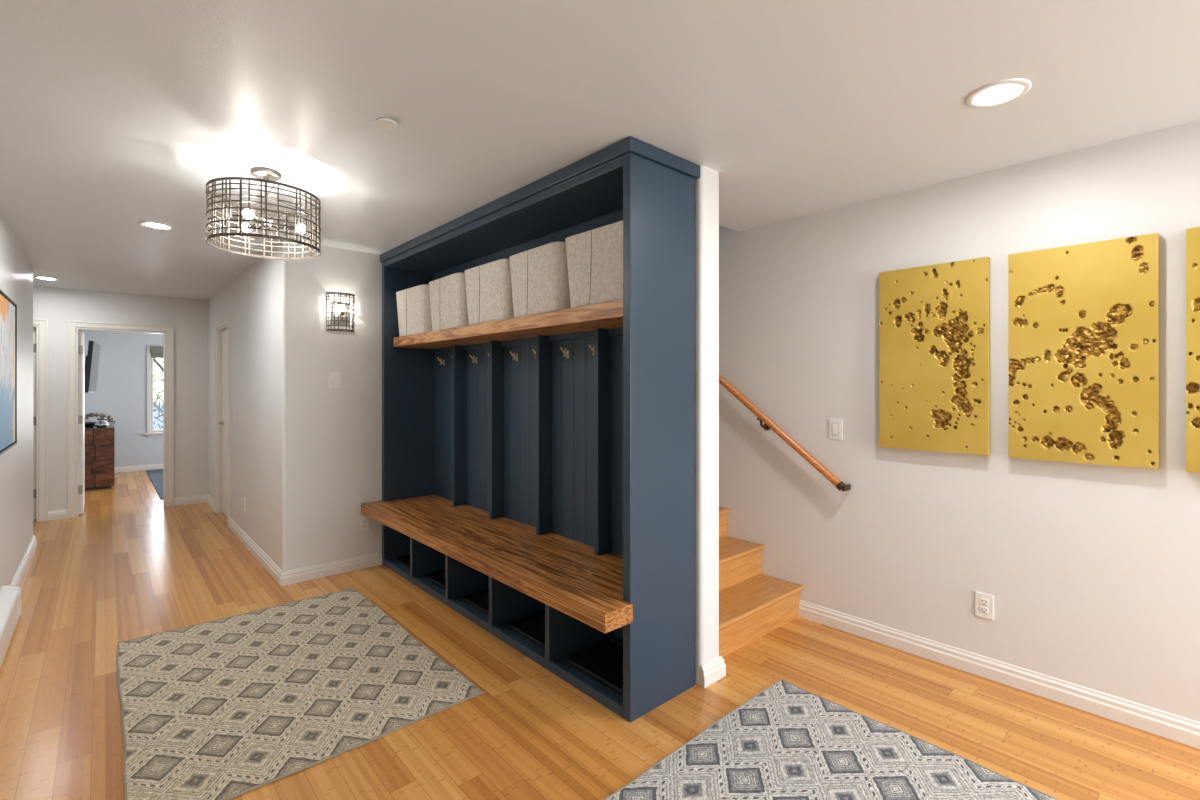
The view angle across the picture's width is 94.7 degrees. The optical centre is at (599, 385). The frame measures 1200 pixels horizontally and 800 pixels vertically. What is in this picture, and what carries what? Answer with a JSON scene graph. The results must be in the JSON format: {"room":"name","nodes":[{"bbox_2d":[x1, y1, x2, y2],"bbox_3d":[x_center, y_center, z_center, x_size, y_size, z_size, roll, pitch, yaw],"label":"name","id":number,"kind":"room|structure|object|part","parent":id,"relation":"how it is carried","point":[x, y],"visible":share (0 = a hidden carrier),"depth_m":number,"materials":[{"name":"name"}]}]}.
{"room":"home entryway","nodes":[
{"label":"home entryway","id":0,"kind":"room"},
{"bbox_2d":[0,213,32,587],"bbox_3d":[-2.255,0.185,0.897,1.245,2.440,9.550,0,0,-42],"label":"wall","id":1,"kind":"structure","parent":0,"point":[16,271],"depth_m":4.00,"materials":[{"name":"white paint"}]},
{"bbox_2d":[0,289,16,454],"bbox_3d":[-3.409,-0.076,3.141,0.036,0.908,1.231,0,0,-42],"label":"abstract painting","id":2,"kind":"object","parent":1,"relation":"attached to","point":[8,308],"visible":1,"depth_m":3.34,"materials":[{"name":"fabric"}]},
{"bbox_2d":[0,586,20,668],"bbox_3d":[-2.030,1.301,1.643,0.084,0.208,4.558,0,0,-42],"label":"baseboard heater","id":3,"kind":"object","parent":1,"relation":"attached to","point":[10,596],"visible":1,"depth_m":3.06,"materials":[{"name":"white metal"}]},
{"bbox_2d":[10,535,36,586],"bbox_3d":[-4.748,1.357,3.684,1.263,0.096,2.108,0,0,-42],"label":"baseboard","id":4,"kind":"structure","parent":1,"relation":"attached to","point":[20,572],"depth_m":4.19,"materials":[{"name":"white paint"}]},
{"bbox_2d":[33,286,207,520],"bbox_3d":[-5.342,0.185,6.251,4.050,2.440,0.120,0,0,-42],"label":"wall","id":5,"kind":"structure","parent":0,"point":[188,317],"depth_m":6.36,"materials":[{"name":"white paint"}]},
{"bbox_2d":[33,328,35,519],"bbox_3d":[-6.140,0.394,6.040,0.046,1.998,0.757,0,0,-42],"label":"door","id":6,"kind":"structure","parent":5,"relation":"in","point":[34,329],"depth_m":5.77,"materials":[{"name":"white paint"}]},
{"bbox_2d":[33,319,47,521],"bbox_3d":[-6.147,0.355,5.524,0.900,2.100,0.159,0,0,-42],"label":"trim","id":7,"kind":"structure","parent":5,"relation":"attached to","point":[43,323],"depth_m":5.75,"materials":[{"name":"white paint"}]},
{"bbox_2d":[48,509,66,520],"bbox_3d":[-5.712,1.357,5.825,0.149,0.096,0.018,0,0,-42],"label":"baseboard","id":8,"kind":"structure","parent":5,"relation":"attached to","point":[56,514],"depth_m":5.82,"materials":[{"name":"white paint"}]},
{"bbox_2d":[78,330,90,513],"bbox_3d":[-5.862,0.394,6.290,0.104,1.998,0.757,0,0,-42],"label":"door","id":9,"kind":"structure","parent":5,"relation":"in","point":[82,420],"depth_m":6.01,"materials":[{"name":"white paint"}]},
{"bbox_2d":[67,321,173,517],"bbox_3d":[-5.370,0.355,6.223,0.896,2.100,0.159,0,0,-42],"label":"trim","id":10,"kind":"structure","parent":5,"relation":"attached to","point":[72,331],"depth_m":6.08,"materials":[{"name":"white paint"}]},
{"bbox_2d":[83,330,162,466],"bbox_3d":[-6.838,0.185,10.002,4.040,2.440,0.120,0,0,-42],"label":"wall","id":11,"kind":"structure","parent":0,"point":[121,389],"depth_m":9.07,"materials":[{"name":"white paint"}]},
{"bbox_2d":[115,464,162,472],"bbox_3d":[-6.636,1.363,10.091,3.380,0.084,0.018,0,0,-42],"label":"baseboard","id":12,"kind":"structure","parent":11,"relation":"attached to","point":[154,466],"depth_m":9.17,"materials":[{"name":"white paint"}]},
{"bbox_2d":[144,345,162,436],"bbox_3d":[-7.128,0.087,9.681,1.322,1.545,0.130,0,0,-42],"label":"window","id":13,"kind":"structure","parent":11,"relation":"in","point":[156,351],"depth_m":9.31,"materials":[{"name":"white paint"}]},
{"bbox_3d":[-7.112,0.823,9.662,1.322,0.075,0.080,0,0,-42],"label":"sill","id":14,"kind":"part","parent":13,"relation":"part of","materials":[{"name":"white paint"}]},
{"bbox_2d":[151,346,162,357],"bbox_3d":[-7.109,-0.573,9.661,1.150,0.195,0.065,0,0,-42],"label":"shade","id":15,"kind":"object","parent":13,"relation":"attached to","point":[156,351],"depth_m":9.32,"materials":[{"name":"fabric"}]},
{"bbox_2d":[208,240,381,570],"bbox_3d":[-3.073,0.185,5.682,1.135,2.440,3.760,0,0,-42],"label":"wall","id":16,"kind":"structure","parent":0,"point":[306,454],"depth_m":4.18,"materials":[{"name":"white paint"}]},
{"bbox_2d":[174,494,214,511],"bbox_3d":[-4.627,1.357,6.319,0.326,0.096,0.735,0,0,-42],"label":"baseboard","id":17,"kind":"structure","parent":16,"relation":"attached to","point":[195,499],"depth_m":6.56,"materials":[{"name":"white paint"}]},
{"bbox_2d":[215,316,229,526],"bbox_3d":[-3.939,0.354,5.871,0.144,2.102,0.844,0,0,-42],"label":"trim","id":18,"kind":"structure","parent":16,"relation":"attached to","point":[225,321],"depth_m":6.09,"materials":[{"name":"white paint"}]},
{"bbox_2d":[218,329,226,515],"bbox_3d":[-3.953,0.394,5.856,0.082,1.998,0.668,0,0,-42],"label":"door","id":19,"kind":"structure","parent":16,"relation":"in","point":[224,333],"depth_m":6.00,"materials":[{"name":"white paint"}]},
{"bbox_2d":[228,517,381,585],"bbox_3d":[-2.710,1.357,4.931,0.707,0.096,2.193,0,0,-42],"label":"baseboard","id":20,"kind":"structure","parent":16,"relation":"attached to","point":[282,578],"depth_m":4.17,"materials":[{"name":"white paint"}]},
{"bbox_2d":[329,372,340,387],"bbox_3d":[-1.978,-0.045,4.126,0.082,0.122,0.017,0,0,-42],"label":"light switch","id":21,"kind":"object","parent":16,"relation":"attached to","point":[334,377],"depth_m":4.13,"materials":[{"name":"white plastic"}]},
{"bbox_2d":[326,292,354,331],"bbox_3d":[-1.921,-0.550,4.125,0.200,0.280,0.104,0,0,-42],"label":"wall sconce","id":22,"kind":"object","parent":16,"relation":"attached to","point":[340,310],"visible":1,"depth_m":4.10,"materials":[{"name":"brown metal"}]},
{"bbox_3d":[-1.949,-0.550,4.156,0.110,0.150,0.012,0,0,-42],"label":"plate","id":23,"kind":"part","parent":22,"relation":"part of","materials":[{"name":"silver metal"}]},
{"bbox_2d":[359,516,368,531],"bbox_3d":[-1.822,1.065,4.272,0.074,0.118,0.009,0,0,-42],"label":"wall outlet","id":24,"kind":"object","parent":16,"relation":"attached to","point":[364,520],"visible":0.92,"depth_m":4.27,"materials":[{"name":"white plastic"}]},
{"bbox_2d":[0,0,1199,300],"bbox_3d":[-2.456,-1.145,4.079,5.440,0.220,14.790,0,0,-42],"label":"ceiling","id":25,"kind":"structure","parent":0,"point":[115,115],"depth_m":2.03,"materials":[{"name":"white paint"}]},
{"bbox_2d":[33,276,59,280],"bbox_3d":[-5.308,-1.032,5.300,0.190,0.007,0.190,0,0,-42],"label":"recessed light","id":26,"kind":"object","parent":25,"relation":"in","point":[36,277],"visible":0.96,"depth_m":5.29,"materials":[{"name":"white glass"}]},
{"bbox_2d":[138,221,175,229],"bbox_3d":[-2.848,-1.032,3.555,0.190,0.007,0.190,0,0,-42],"label":"recessed light","id":27,"kind":"object","parent":25,"relation":"in","point":[150,224],"visible":1,"depth_m":3.55,"materials":[{"name":"white glass"}]},
{"bbox_2d":[205,167,320,259],"bbox_3d":[-1.616,-0.849,2.674,0.476,0.370,0.476,0,0,-42],"label":"drum ceiling light","id":28,"kind":"object","parent":25,"relation":"hanging from","point":[261,174],"visible":1,"depth_m":2.61,"materials":[{"name":"silver metal"}]},
{"bbox_3d":[-1.747,-0.785,2.737,0.044,0.044,0.054,0,0,-42],"label":"bulb","id":29,"kind":"part","parent":28,"relation":"part of","materials":[{"name":"white glass"}]},
{"bbox_3d":[-1.606,-0.785,2.529,0.043,0.044,0.052,0,0,-8],"label":"bulb","id":30,"kind":"part","parent":28,"relation":"part of","materials":[{"name":"white glass"}]},
{"bbox_3d":[-1.616,-0.891,2.674,0.060,0.238,0.060,0,0,-42],"label":"stem","id":31,"kind":"part","parent":28,"relation":"part of","materials":[{"name":"silver metal"}]},
{"bbox_2d":[288,224,295,230],"bbox_3d":[-1.524,-0.785,2.736,0.030,0.028,0.028,0,0,-34],"label":"socket","id":32,"kind":"object","parent":28,"relation":"attached to","point":[289,228],"depth_m":2.73,"materials":[{"name":"brown metal"}]},
{"bbox_3d":[-1.494,-0.785,2.755,0.053,0.044,0.044,0,0,-42],"label":"bulb","id":33,"kind":"part","parent":28,"relation":"part of","materials":[{"name":"white glass"}]},
{"bbox_2d":[375,118,397,128],"bbox_3d":[-0.838,-1.030,2.168,0.084,0.011,0.084,0,0,-42],"label":"sprinkler cover","id":34,"kind":"object","parent":25,"relation":"attached to","point":[384,123],"visible":1,"depth_m":2.16,"materials":[{"name":"white plastic"}]},
{"bbox_2d":[965,78,1030,107],"bbox_3d":[1.405,-1.032,1.955,0.190,0.007,0.190,0,0,-42],"label":"recessed light","id":35,"kind":"object","parent":25,"relation":"in","point":[1000,92],"visible":1,"depth_m":1.94,"materials":[{"name":"white glass"}]},
{"bbox_2d":[0,470,1199,799],"bbox_3d":[-2.456,1.465,4.079,5.440,0.120,14.790,0,0,-42],"label":"floor","id":36,"kind":"structure","parent":0,"point":[130,566],"depth_m":2.49,"materials":[{"name":"brown wood"}]},
{"bbox_2d":[85,422,114,490],"bbox_3d":[-7.302,0.987,7.992,0.414,0.836,1.450,0,0,-42],"label":"wood dresser","id":37,"kind":"object","parent":36,"relation":"on","point":[99,442],"visible":0.76,"depth_m":7.50,"materials":[{"name":"brown wood"}]},
{"bbox_2d":[85,422,95,426],"bbox_3d":[-7.108,0.536,7.662,0.270,0.065,0.270,0,0,-42],"label":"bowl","id":38,"kind":"object","parent":37,"relation":"on","point":[87,424],"visible":0.52,"depth_m":7.62,"materials":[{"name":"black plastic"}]},
{"bbox_2d":[85,413,115,424],"bbox_3d":[-7.205,0.473,7.916,0.413,0.183,0.145,0,0,-35],"label":"garland","id":39,"kind":"object","parent":37,"relation":"on","point":[90,415],"visible":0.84,"depth_m":7.93,"materials":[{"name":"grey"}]},
{"bbox_2d":[94,418,108,427],"bbox_3d":[-6.856,0.504,7.606,0.150,0.130,0.150,0,0,-42],"label":"glass vase","id":40,"kind":"object","parent":37,"relation":"on","point":[97,424],"visible":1,"depth_m":7.58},
{"bbox_2d":[146,469,162,498],"bbox_3d":[-5.708,1.399,8.692,2.070,0.012,3.120,0,0,-42],"label":"area rug","id":41,"kind":"object","parent":36,"relation":"on","point":[156,475],"visible":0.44,"depth_m":8.24,"materials":[{"name":"fabric"}]},
{"bbox_2d":[116,588,483,799],"bbox_3d":[-1.578,1.400,2.764,1.249,0.010,1.771,0,0,-42],"label":"area rug","id":42,"kind":"object","parent":36,"relation":"on","point":[228,708],"visible":1,"depth_m":2.52,"materials":[{"name":"beige fabric"}]},
{"bbox_2d":[361,136,699,722],"bbox_3d":[-0.680,0.186,3.431,0.620,2.438,2.785,0,0,-42],"label":"hall tree","id":43,"kind":"object","parent":36,"relation":"on","point":[545,461],"visible":0.98,"depth_m":2.98,"materials":[{"name":"blue wood"}]},
{"bbox_2d":[396,555,409,568],"bbox_3d":[-1.343,1.361,4.294,0.330,0.026,0.444,0,0,-42],"label":"tray","id":44,"kind":"object","parent":43,"relation":"on","point":[404,560],"visible":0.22,"depth_m":4.31,"materials":[{"name":"black rubber"}]},
{"bbox_3d":[-1.542,0.217,4.491,0.440,2.376,0.048,0,0,-42],"label":"panel","id":45,"kind":"part","parent":43,"relation":"part of","materials":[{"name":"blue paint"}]},
{"bbox_2d":[396,284,431,336],"bbox_3d":[-1.326,-0.558,4.267,0.327,0.349,0.525,0,0,-43],"label":"bin","id":46,"kind":"object","parent":43,"relation":"on","point":[413,304],"visible":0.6,"depth_m":4.09,"materials":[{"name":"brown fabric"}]},
{"bbox_2d":[425,570,444,589],"bbox_3d":[-0.989,1.361,3.901,0.330,0.026,0.444,0,0,-42],"label":"tray","id":47,"kind":"object","parent":43,"relation":"on","point":[438,578],"visible":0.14,"depth_m":3.92,"materials":[{"name":"black rubber"}]},
{"bbox_2d":[429,273,468,330],"bbox_3d":[-0.951,-0.558,3.850,0.327,0.349,0.502,0,0,-41],"label":"bin","id":48,"kind":"object","parent":43,"relation":"on","point":[448,297],"visible":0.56,"depth_m":3.67,"materials":[{"name":"brown fabric"}]},
{"bbox_2d":[462,588,488,615],"bbox_3d":[-0.627,1.361,3.498,0.330,0.026,0.444,0,0,-42],"label":"tray","id":49,"kind":"object","parent":43,"relation":"on","point":[479,600],"visible":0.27,"depth_m":3.52,"materials":[{"name":"black rubber"}]},
{"bbox_2d":[465,259,513,324],"bbox_3d":[-0.597,-0.558,3.455,0.327,0.349,0.502,0,0,-43],"label":"bin","id":50,"kind":"object","parent":43,"relation":"on","point":[488,286],"visible":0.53,"depth_m":3.29,"materials":[{"name":"brown fabric"}]},
{"bbox_3d":[-0.696,0.942,3.417,0.577,0.077,2.785,0,0,-42],"label":"bench seat","id":51,"kind":"part","parent":43,"relation":"part of","materials":[{"name":"brown wood"}]},
{"bbox_3d":[-0.789,-0.952,3.339,0.020,0.039,2.672,0,0,-42],"label":"rail","id":52,"kind":"part","parent":43,"relation":"part of","materials":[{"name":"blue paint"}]},
{"bbox_3d":[-0.788,1.382,3.340,0.022,0.046,2.672,0,0,-42],"label":"toe rail","id":53,"kind":"part","parent":43,"relation":"part of","materials":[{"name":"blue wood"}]},
{"bbox_3d":[-0.633,-0.949,3.479,0.400,0.033,2.672,0,0,-42],"label":"roof panel","id":54,"kind":"part","parent":43,"relation":"part of","materials":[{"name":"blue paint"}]},
{"bbox_3d":[-0.632,1.384,3.480,0.398,0.018,2.672,0,0,-42],"label":"board","id":55,"kind":"part","parent":43,"relation":"part of","materials":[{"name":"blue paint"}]},
{"bbox_2d":[394,300,622,348],"bbox_3d":[-0.613,-0.345,3.498,0.345,0.075,2.672,0,0,-42],"label":"shelf","id":56,"kind":"object","parent":43,"relation":"attached to","point":[607,317],"depth_m":3.17,"materials":[{"name":"brown wood"}]},
{"bbox_2d":[508,610,544,649],"bbox_3d":[-0.267,1.361,3.097,0.330,0.026,0.444,0,0,-42],"label":"tray","id":57,"kind":"object","parent":43,"relation":"on","point":[531,627],"visible":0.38,"depth_m":3.12,"materials":[{"name":"black rubber"}]},
{"bbox_3d":[-0.492,0.204,3.637,0.020,2.342,2.719,0,0,-42],"label":"panel","id":58,"kind":"part","parent":43,"relation":"part of","materials":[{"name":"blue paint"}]},
{"bbox_2d":[509,241,570,317],"bbox_3d":[-0.253,-0.558,3.073,0.327,0.349,0.498,0,0,-41],"label":"bin","id":59,"kind":"object","parent":43,"relation":"on","point":[539,275],"visible":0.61,"depth_m":2.90,"materials":[{"name":"brown fabric"}]},
{"bbox_3d":[-0.626,-1.000,3.477,0.479,0.066,2.781,0,0,-42],"label":"crown","id":60,"kind":"part","parent":43,"relation":"part of","materials":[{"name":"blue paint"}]},
{"bbox_2d":[565,220,622,307],"bbox_3d":[0.093,-0.558,2.687,0.327,0.349,0.504,0,0,-43],"label":"bin","id":61,"kind":"object","parent":43,"relation":"on","point":[595,256],"visible":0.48,"depth_m":2.58,"materials":[{"name":"brown fabric"}]},
{"bbox_2d":[566,638,622,695],"bbox_3d":[0.089,1.361,2.701,0.330,0.026,0.444,0,0,-42],"label":"tray","id":62,"kind":"object","parent":43,"relation":"on","point":[602,661],"visible":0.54,"depth_m":2.73,"materials":[{"name":"black rubber"}]},
{"bbox_3d":[0.275,0.217,2.469,0.440,2.376,0.045,0,0,-42],"label":"panel","id":63,"kind":"part","parent":43,"relation":"part of","materials":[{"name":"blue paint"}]},
{"bbox_2d":[719,507,803,657],"bbox_3d":[-0.274,0.170,4.348,0.942,2.470,3.491,0,0,-42],"label":"staircase","id":64,"kind":"structure","parent":36,"relation":"on","point":[752,603],"depth_m":3.27,"materials":[{"name":"brown wood"}]},
{"bbox_2d":[603,679,1058,799],"bbox_3d":[0.619,1.400,1.592,1.770,0.010,1.245,0,0,-42],"label":"area rug","id":65,"kind":"object","parent":36,"relation":"on","point":[788,741],"visible":1,"depth_m":2.04,"materials":[{"name":"grey fabric"}]},
{"bbox_2d":[695,165,718,685],"bbox_3d":[-1.280,0.185,4.648,0.150,2.440,5.415,0,0,-42],"label":"wall partition","id":66,"kind":"structure","parent":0,"point":[707,185],"depth_m":2.61,"materials":[{"name":"white paint"}]},
{"bbox_2d":[701,655,725,687],"bbox_3d":[0.511,1.357,2.668,0.168,0.096,0.112,0,0,-42],"label":"baseboard","id":67,"kind":"structure","parent":66,"relation":"attached to","point":[714,670],"depth_m":2.62,"materials":[{"name":"white paint"}]},
{"bbox_2d":[719,120,1199,721],"bbox_3d":[0.969,-1.095,3.761,0.120,5.000,9.740,0,0,-42],"label":"wall","id":68,"kind":"structure","parent":0,"point":[1091,572],"depth_m":2.72,"materials":[{"name":"white paint"}]},
{"bbox_2d":[719,374,850,490],"bbox_3d":[0.218,-0.729,4.433,0.100,2.642,3.524,0,0,-42],"label":"handrail","id":69,"kind":"object","parent":68,"relation":"attached to","point":[769,424],"visible":0.56,"depth_m":3.37,"materials":[{"name":"brown wood"}]},
{"bbox_2d":[829,418,841,439],"bbox_3d":[1.370,0.250,3.217,0.010,0.122,0.078,0,0,-42],"label":"light switch","id":70,"kind":"object","parent":68,"relation":"attached to","point":[835,425],"visible":1,"depth_m":3.21,"materials":[{"name":"white plastic"}]},
{"bbox_2d":[879,257,989,455],"bbox_3d":[1.696,-0.142,2.828,0.044,0.946,0.495,0,0,-42],"label":"relief panel","id":71,"kind":"object","parent":68,"relation":"attached to","point":[934,320],"visible":1,"depth_m":2.80,"materials":[{"name":"gold metal"}]},
{"bbox_3d":[1.696,-0.142,2.828,0.044,0.946,0.495,0,0,-42],"label":"panel","id":72,"kind":"part","parent":71,"relation":"part of","materials":[{"name":"gold metal"}]},
{"bbox_2d":[975,592,993,619],"bbox_3d":[1.859,1.063,2.675,0.009,0.118,0.074,0,0,-42],"label":"wall outlet","id":73,"kind":"object","parent":68,"relation":"attached to","point":[984,603],"visible":1,"depth_m":2.67,"materials":[{"name":"white plastic"}]},
{"bbox_2d":[980,598,987,605],"bbox_3d":[1.857,1.044,2.673,0.003,0.028,0.033,0,0,-42],"label":"socket","id":74,"kind":"object","parent":73,"relation":"attached to","point":[983,601],"depth_m":2.67,"materials":[{"name":"white plastic"}]},
{"bbox_2d":[980,606,987,613],"bbox_3d":[1.857,1.083,2.673,0.003,0.028,0.033,0,0,-42],"label":"socket","id":75,"kind":"object","parent":73,"relation":"attached to","point":[983,609],"depth_m":2.67,"materials":[{"name":"white plastic"}]},
{"bbox_2d":[799,600,1199,748],"bbox_3d":[2.656,1.357,1.781,0.018,0.096,4.299,0,0,-42],"label":"baseboard","id":76,"kind":"structure","parent":68,"relation":"attached to","point":[1177,728],"depth_m":2.56,"materials":[{"name":"white paint"}]},
{"bbox_2d":[1008,233,1158,468],"bbox_3d":[2.079,-0.139,2.403,0.044,0.944,0.491,0,0,-42],"label":"relief panel","id":77,"kind":"object","parent":68,"relation":"attached to","point":[1083,319],"visible":1,"depth_m":2.37,"materials":[{"name":"gold metal"}]},
{"bbox_2d":[1186,227,1199,472],"bbox_3d":[2.459,-0.138,1.979,0.044,0.944,0.496,0,0,-42],"label":"relief panel","id":78,"kind":"object","parent":68,"relation":"attached to","point":[1192,234],"visible":1,"depth_m":2.14,"materials":[{"name":"gold metal"}]},
{"bbox_3d":[-7.029,0.185,7.283,0.120,2.440,3.670,0,0,-42],"label":"wall","id":79,"kind":"structure","parent":0,"visible":0},
{"bbox_2d":[85,341,100,392],"bbox_3d":[-6.909,-0.247,7.419,0.245,0.666,1.020,0,0,-38],"label":"television","id":80,"kind":"object","parent":79,"relation":"attached to","point":[92,358],"visible":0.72,"depth_m":7.21,"materials":[{"name":"black plastic"}]},
{"label":"outside","id":81,"kind":"structure","parent":0,"visible":0},
{"bbox_2d":[153,403,162,432],"bbox_3d":[-23.788,1.805,33.948,70.000,0.200,57.700,0,0,-42],"label":"ground","id":82,"kind":"structure","parent":81,"point":[155,414],"depth_m":29.01,"materials":[{"name":"grey"}]},
{"bbox_2d":[153,358,162,428],"bbox_3d":[-11.715,-0.857,19.034,12.570,5.138,2.559,0,0,-42],"label":"tree","id":83,"kind":"object","parent":82,"relation":"on","point":[158,396],"visible":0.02,"depth_m":16.97,"materials":[{"name":"white plant"}]},
{"bbox_2d":[153,358,162,371],"bbox_3d":[-10.453,-0.921,13.745,2.167,5.332,4.172,0,0,-7],"label":"bare tree","id":84,"kind":"object","parent":82,"relation":"on","point":[158,364],"visible":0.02,"depth_m":13.39,"materials":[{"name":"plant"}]}
]}

